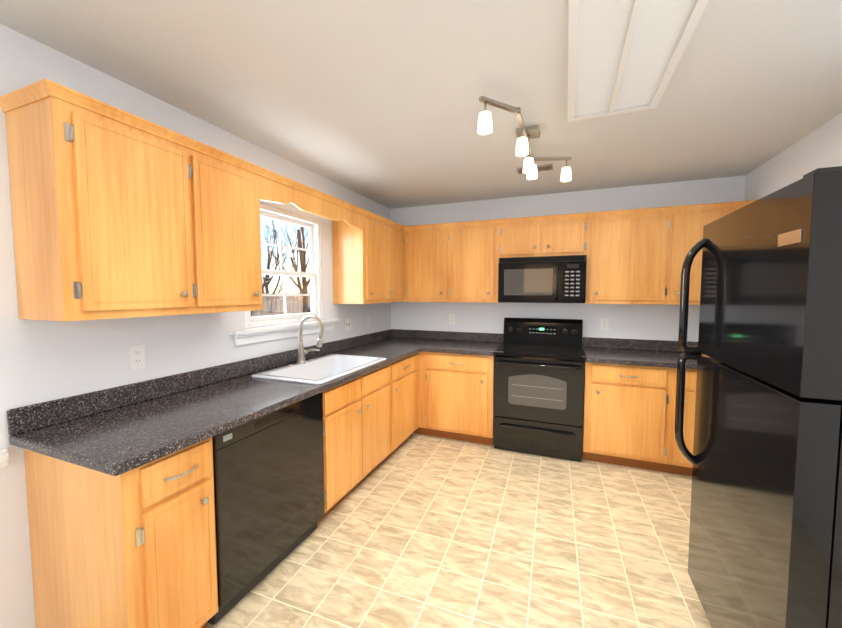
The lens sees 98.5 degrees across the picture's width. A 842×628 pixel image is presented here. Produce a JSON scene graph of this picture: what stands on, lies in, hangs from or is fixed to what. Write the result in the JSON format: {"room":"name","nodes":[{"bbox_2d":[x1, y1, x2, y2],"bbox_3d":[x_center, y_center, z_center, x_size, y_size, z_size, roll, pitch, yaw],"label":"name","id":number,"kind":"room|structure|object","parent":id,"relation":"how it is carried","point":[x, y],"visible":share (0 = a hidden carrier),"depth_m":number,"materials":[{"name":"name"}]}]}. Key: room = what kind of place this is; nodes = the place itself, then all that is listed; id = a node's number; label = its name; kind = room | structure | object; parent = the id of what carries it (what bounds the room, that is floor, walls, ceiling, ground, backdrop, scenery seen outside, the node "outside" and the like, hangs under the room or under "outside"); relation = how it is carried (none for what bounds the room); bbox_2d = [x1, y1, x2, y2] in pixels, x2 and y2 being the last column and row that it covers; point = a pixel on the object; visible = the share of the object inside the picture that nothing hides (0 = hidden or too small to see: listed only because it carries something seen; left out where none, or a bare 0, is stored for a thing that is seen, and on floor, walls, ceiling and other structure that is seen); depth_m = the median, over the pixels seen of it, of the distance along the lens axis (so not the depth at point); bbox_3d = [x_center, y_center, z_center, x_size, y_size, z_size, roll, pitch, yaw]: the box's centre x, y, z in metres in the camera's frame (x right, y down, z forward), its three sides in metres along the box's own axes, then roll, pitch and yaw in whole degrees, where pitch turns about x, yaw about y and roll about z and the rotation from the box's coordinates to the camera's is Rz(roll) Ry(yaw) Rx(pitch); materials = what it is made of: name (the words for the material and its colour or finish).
{"room":"kitchen","nodes":[
{"label":"kitchen","id":0,"kind":"room"},
{"bbox_2d":[0,24,390,627],"bbox_3d":[-1.613,0.153,1.375,0.100,2.440,6.500,1,4,22],"label":"wall","id":1,"kind":"structure","parent":0,"point":[41,361],"depth_m":1.60,"materials":[{"name":"white paint"}]},
{"bbox_2d":[0,448,9,467],"bbox_3d":[-2.159,0.629,-0.134,0.022,0.070,3.245,1,4,22],"label":"trim","id":2,"kind":"structure","parent":1,"relation":"attached to","point":[4,456],"depth_m":1.36,"materials":[{"name":"white"}]},
{"bbox_2d":[0,78,207,320],"bbox_3d":[-1.296,-0.396,1.546,0.331,0.809,0.513,1,4,22],"label":"upper cabinet","id":3,"kind":"object","parent":1,"relation":"attached to","point":[118,213],"depth_m":1.36,"materials":[{"name":"brown wood"}]},
{"bbox_2d":[128,345,145,369],"bbox_3d":[-1.393,0.213,1.781,0.008,0.115,0.070,1,4,22],"label":"electrical outlet","id":4,"kind":"object","parent":1,"relation":"attached to","point":[136,357],"visible":1,"depth_m":1.78,"materials":[{"name":"white plastic"}]},
{"bbox_2d":[204,144,267,312],"bbox_3d":[-1.143,-0.418,1.929,0.331,0.809,0.461,1,4,22],"label":"upper cabinet","id":5,"kind":"object","parent":1,"relation":"attached to","point":[234,187],"depth_m":1.89,"materials":[{"name":"brown wood"}]},
{"bbox_2d":[229,203,339,345],"bbox_3d":[-1.011,-0.300,2.768,0.157,0.948,1.110,1,4,22],"label":"window","id":6,"kind":"structure","parent":1,"relation":"in","point":[256,335],"depth_m":2.78,"materials":[{"name":"white wood"}]},
{"bbox_2d":[344,318,351,330],"bbox_3d":[-0.701,0.100,3.504,0.015,0.115,0.116,1,4,22],"label":"light switch","id":7,"kind":"object","parent":1,"relation":"attached to","point":[347,324],"visible":1,"depth_m":3.50,"materials":[{"name":"white plastic"}]},
{"bbox_2d":[328,206,391,303],"bbox_3d":[-0.552,-0.507,3.409,0.331,0.809,0.471,1,4,22],"label":"upper cabinet","id":8,"kind":"object","parent":1,"relation":"attached to","point":[361,238],"depth_m":3.21,"materials":[{"name":"brown wood"}]},
{"bbox_2d":[366,316,369,326],"bbox_3d":[-0.561,0.079,3.862,0.008,0.115,0.070,1,4,22],"label":"electrical outlet","id":9,"kind":"object","parent":1,"relation":"attached to","point":[367,321],"visible":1,"depth_m":3.85,"materials":[{"name":"white plastic"}]},
{"bbox_2d":[392,221,404,301],"bbox_3d":[-0.405,-0.529,3.776,0.331,0.809,0.445,1,4,22],"label":"upper cabinet","id":10,"kind":"object","parent":1,"relation":"attached to","point":[397,229],"depth_m":3.75,"materials":[{"name":"brown wood"}]},
{"bbox_2d":[0,0,841,208],"bbox_3d":[-0.015,-1.077,0.663,3.540,0.100,6.700,1,4,22],"label":"ceiling","id":11,"kind":"structure","parent":0,"point":[378,101],"depth_m":1.72,"materials":[{"name":"white paint"}]},
{"bbox_2d":[477,96,571,181],"bbox_3d":[0.639,-0.995,2.071,0.425,0.231,1.015,1,4,22],"label":"track light","id":12,"kind":"object","parent":11,"relation":"attached to","point":[524,134],"visible":1,"depth_m":1.98,"materials":[{"name":"white glass"}]},
{"bbox_2d":[516,164,552,173],"bbox_3d":[0.905,-1.153,2.887,0.270,0.011,0.115,1,4,22],"label":"ceiling vent","id":13,"kind":"object","parent":11,"relation":"in","point":[546,167],"visible":0.6,"depth_m":2.87,"materials":[{"name":"brown metal"}]},
{"bbox_2d":[568,0,708,121],"bbox_3d":[0.819,-1.063,1.444,0.432,0.019,1.165,1,4,22],"label":"ceiling light","id":14,"kind":"object","parent":11,"relation":"in","point":[624,56],"visible":1,"depth_m":1.46,"materials":[{"name":"white plastic"}]},
{"bbox_2d":[206,433,711,627],"bbox_3d":[-0.015,1.438,0.813,3.540,0.060,6.700,1,4,22],"label":"floor","id":15,"kind":"structure","parent":0,"point":[415,530],"depth_m":2.04,"materials":[{"name":"tile"}]},
{"bbox_2d":[24,437,217,627],"bbox_3d":[-1.196,0.930,1.477,0.626,0.872,0.334,1,4,22],"label":"base cabinet","id":16,"kind":"object","parent":15,"relation":"on","point":[135,548],"depth_m":1.32,"materials":[{"name":"brown wood"}]},
{"bbox_2d":[207,392,324,624],"bbox_3d":[-0.990,0.903,1.958,0.600,0.864,0.704,1,4,22],"label":"dishwasher","id":17,"kind":"object","parent":15,"relation":"on","point":[269,489],"visible":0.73,"depth_m":1.75,"materials":[{"name":"black metal"}]},
{"bbox_2d":[324,353,418,468],"bbox_3d":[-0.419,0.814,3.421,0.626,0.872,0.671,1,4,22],"label":"base cabinet","id":18,"kind":"object","parent":15,"relation":"on","point":[370,416],"depth_m":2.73,"materials":[{"name":"brown wood"}]},
{"bbox_2d":[413,352,428,434],"bbox_3d":[-0.142,0.780,3.989,0.720,0.872,0.626,1,4,22],"label":"base cabinet","id":19,"kind":"object","parent":15,"relation":"on","point":[423,428],"depth_m":3.60,"materials":[{"name":"brown wood"}]},
{"bbox_2d":[7,329,438,475],"bbox_3d":[-0.656,0.346,2.756,0.660,0.137,3.248,1,4,22],"label":"countertop","id":20,"kind":"structure","parent":19,"relation":"on","point":[116,431],"depth_m":1.63,"materials":[{"name":"stone"}]},
{"bbox_2d":[288,315,323,365],"bbox_3d":[-0.815,0.185,2.673,0.237,0.363,0.264,1,4,22],"label":"faucet","id":21,"kind":"object","parent":20,"relation":"on","point":[302,352],"visible":0.98,"depth_m":2.68,"materials":[{"name":"silver metal"}]},
{"bbox_2d":[251,354,386,384],"bbox_3d":[-0.682,0.476,2.632,0.543,0.210,0.885,1,4,22],"label":"sink","id":22,"kind":"object","parent":20,"relation":"in","point":[323,369],"visible":0.5,"depth_m":2.75,"materials":[{"name":"white ceramic"}]},
{"bbox_2d":[423,331,503,355],"bbox_3d":[0.450,0.289,3.706,0.691,0.137,0.660,1,4,22],"label":"countertop","id":23,"kind":"structure","parent":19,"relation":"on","point":[468,343],"depth_m":3.87,"materials":[{"name":"stone"}]},
{"bbox_2d":[429,352,494,444],"bbox_3d":[0.473,0.795,3.744,0.651,0.872,0.626,1,4,22],"label":"base cabinet","id":24,"kind":"object","parent":15,"relation":"on","point":[461,386],"depth_m":3.45,"materials":[{"name":"brown wood"}]},
{"bbox_2d":[493,317,584,461],"bbox_3d":[1.110,0.655,3.419,0.754,1.187,0.690,1,4,22],"label":"range","id":25,"kind":"object","parent":15,"relation":"on","point":[538,390],"visible":1,"depth_m":3.20,"materials":[{"name":"black metal"}]},
{"bbox_2d":[582,360,672,472],"bbox_3d":[1.769,0.826,3.227,0.608,0.872,0.626,1,4,22],"label":"base cabinet","id":26,"kind":"object","parent":15,"relation":"on","point":[629,415],"depth_m":2.94,"materials":[{"name":"brown wood"}]},
{"bbox_2d":[669,368,696,475],"bbox_3d":[2.336,0.839,3.002,0.612,0.872,0.626,1,4,22],"label":"base cabinet","id":27,"kind":"object","parent":15,"relation":"on","point":[680,465],"depth_m":2.79,"materials":[{"name":"brown wood"}]},
{"bbox_2d":[582,337,702,368],"bbox_3d":[2.048,0.327,3.072,1.223,0.137,0.653,1,4,22],"label":"countertop","id":28,"kind":"structure","parent":27,"relation":"on","point":[638,352],"depth_m":3.27,"materials":[{"name":"stone"}]},
{"bbox_2d":[674,166,841,627],"bbox_3d":[1.457,0.501,1.185,0.882,1.760,0.785,1,4,22],"label":"fridge","id":29,"kind":"object","parent":15,"relation":"on","point":[765,532],"visible":1,"depth_m":1.07,"materials":[{"name":"black metal"}]},
{"bbox_2d":[390,175,745,341],"bbox_3d":[1.208,0.008,3.798,3.540,2.440,0.100,1,4,22],"label":"wall","id":30,"kind":"structure","parent":0,"point":[646,321],"depth_m":3.59,"materials":[{"name":"white paint"}]},
{"bbox_2d":[404,226,411,301],"bbox_3d":[-0.242,-0.549,4.109,0.386,0.809,0.331,1,4,22],"label":"upper cabinet","id":31,"kind":"object","parent":30,"relation":"attached to","point":[407,229],"depth_m":3.90,"materials":[{"name":"brown wood"}]},
{"bbox_2d":[412,223,451,301],"bbox_3d":[0.147,-0.540,3.954,0.499,0.809,0.331,1,4,22],"label":"upper cabinet","id":32,"kind":"object","parent":30,"relation":"attached to","point":[431,243],"depth_m":3.79,"materials":[{"name":"brown wood"}]},
{"bbox_2d":[449,314,454,323],"bbox_3d":[0.347,0.056,4.086,0.070,0.115,0.008,1,4,22],"label":"electrical outlet","id":33,"kind":"object","parent":30,"relation":"attached to","point":[451,318],"visible":1,"depth_m":4.08,"materials":[{"name":"white plastic"}]},
{"bbox_2d":[452,219,500,302],"bbox_3d":[0.564,-0.530,3.788,0.563,0.809,0.331,1,4,22],"label":"upper cabinet","id":34,"kind":"object","parent":30,"relation":"attached to","point":[475,244],"depth_m":3.62,"materials":[{"name":"brown wood"}]},
{"bbox_2d":[500,212,587,257],"bbox_3d":[1.184,-0.731,3.528,0.771,0.375,0.331,1,4,22],"label":"upper cabinet","id":35,"kind":"object","parent":30,"relation":"attached to","point":[562,234],"depth_m":3.37,"materials":[{"name":"brown wood"}]},
{"bbox_2d":[498,255,586,302],"bbox_3d":[1.161,-0.324,3.495,0.765,0.425,0.452,1,4,22],"label":"over-the-range microwave","id":36,"kind":"object","parent":35,"relation":"attached to","point":[550,279],"visible":1,"depth_m":3.32,"materials":[{"name":"black"}]},
{"bbox_2d":[600,318,608,329],"bbox_3d":[1.777,0.100,3.517,0.070,0.115,0.008,1,4,22],"label":"electrical outlet","id":37,"kind":"object","parent":30,"relation":"attached to","point":[604,323],"visible":1,"depth_m":3.52,"materials":[{"name":"white plastic"}]},
{"bbox_2d":[585,206,671,303],"bbox_3d":[1.832,-0.499,3.283,0.625,0.809,0.331,1,4,22],"label":"upper cabinet","id":38,"kind":"object","parent":30,"relation":"attached to","point":[636,256],"depth_m":3.12,"materials":[{"name":"brown wood"}]},
{"bbox_2d":[668,200,755,304],"bbox_3d":[2.399,-0.486,3.057,0.595,0.809,0.331,1,4,22],"label":"upper cabinet","id":39,"kind":"object","parent":30,"relation":"attached to","point":[688,221],"depth_m":2.96,"materials":[{"name":"brown wood"}]},
{"bbox_2d":[745,113,841,200],"bbox_3d":[1.582,0.229,0.102,0.100,2.440,6.500,1,4,22],"label":"wall","id":40,"kind":"structure","parent":0,"point":[820,147],"depth_m":2.35,"materials":[{"name":"white paint"}]},
{"label":"outside","id":41,"kind":"structure","parent":0,"visible":0},
{"bbox_3d":[-18.846,1.295,12.915,39.400,0.020,50.000,1,4,22],"label":"ground","id":42,"kind":"structure","parent":41,"visible":0},
{"bbox_2d":[251,293,310,316],"bbox_3d":[-5.194,-0.260,21.918,0.030,2.010,32.985,1,4,22],"label":"fence","id":43,"kind":"object","parent":42,"relation":"on","point":[275,307],"depth_m":17.64,"materials":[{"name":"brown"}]},
{"bbox_2d":[260,219,310,312],"bbox_3d":[-5.988,-4.071,23.998,16.736,9.420,21.188,1,4,22],"label":"trees","id":44,"kind":"object","parent":42,"relation":"on","point":[303,265],"depth_m":22.15,"materials":[{"name":"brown plant"}]}
]}

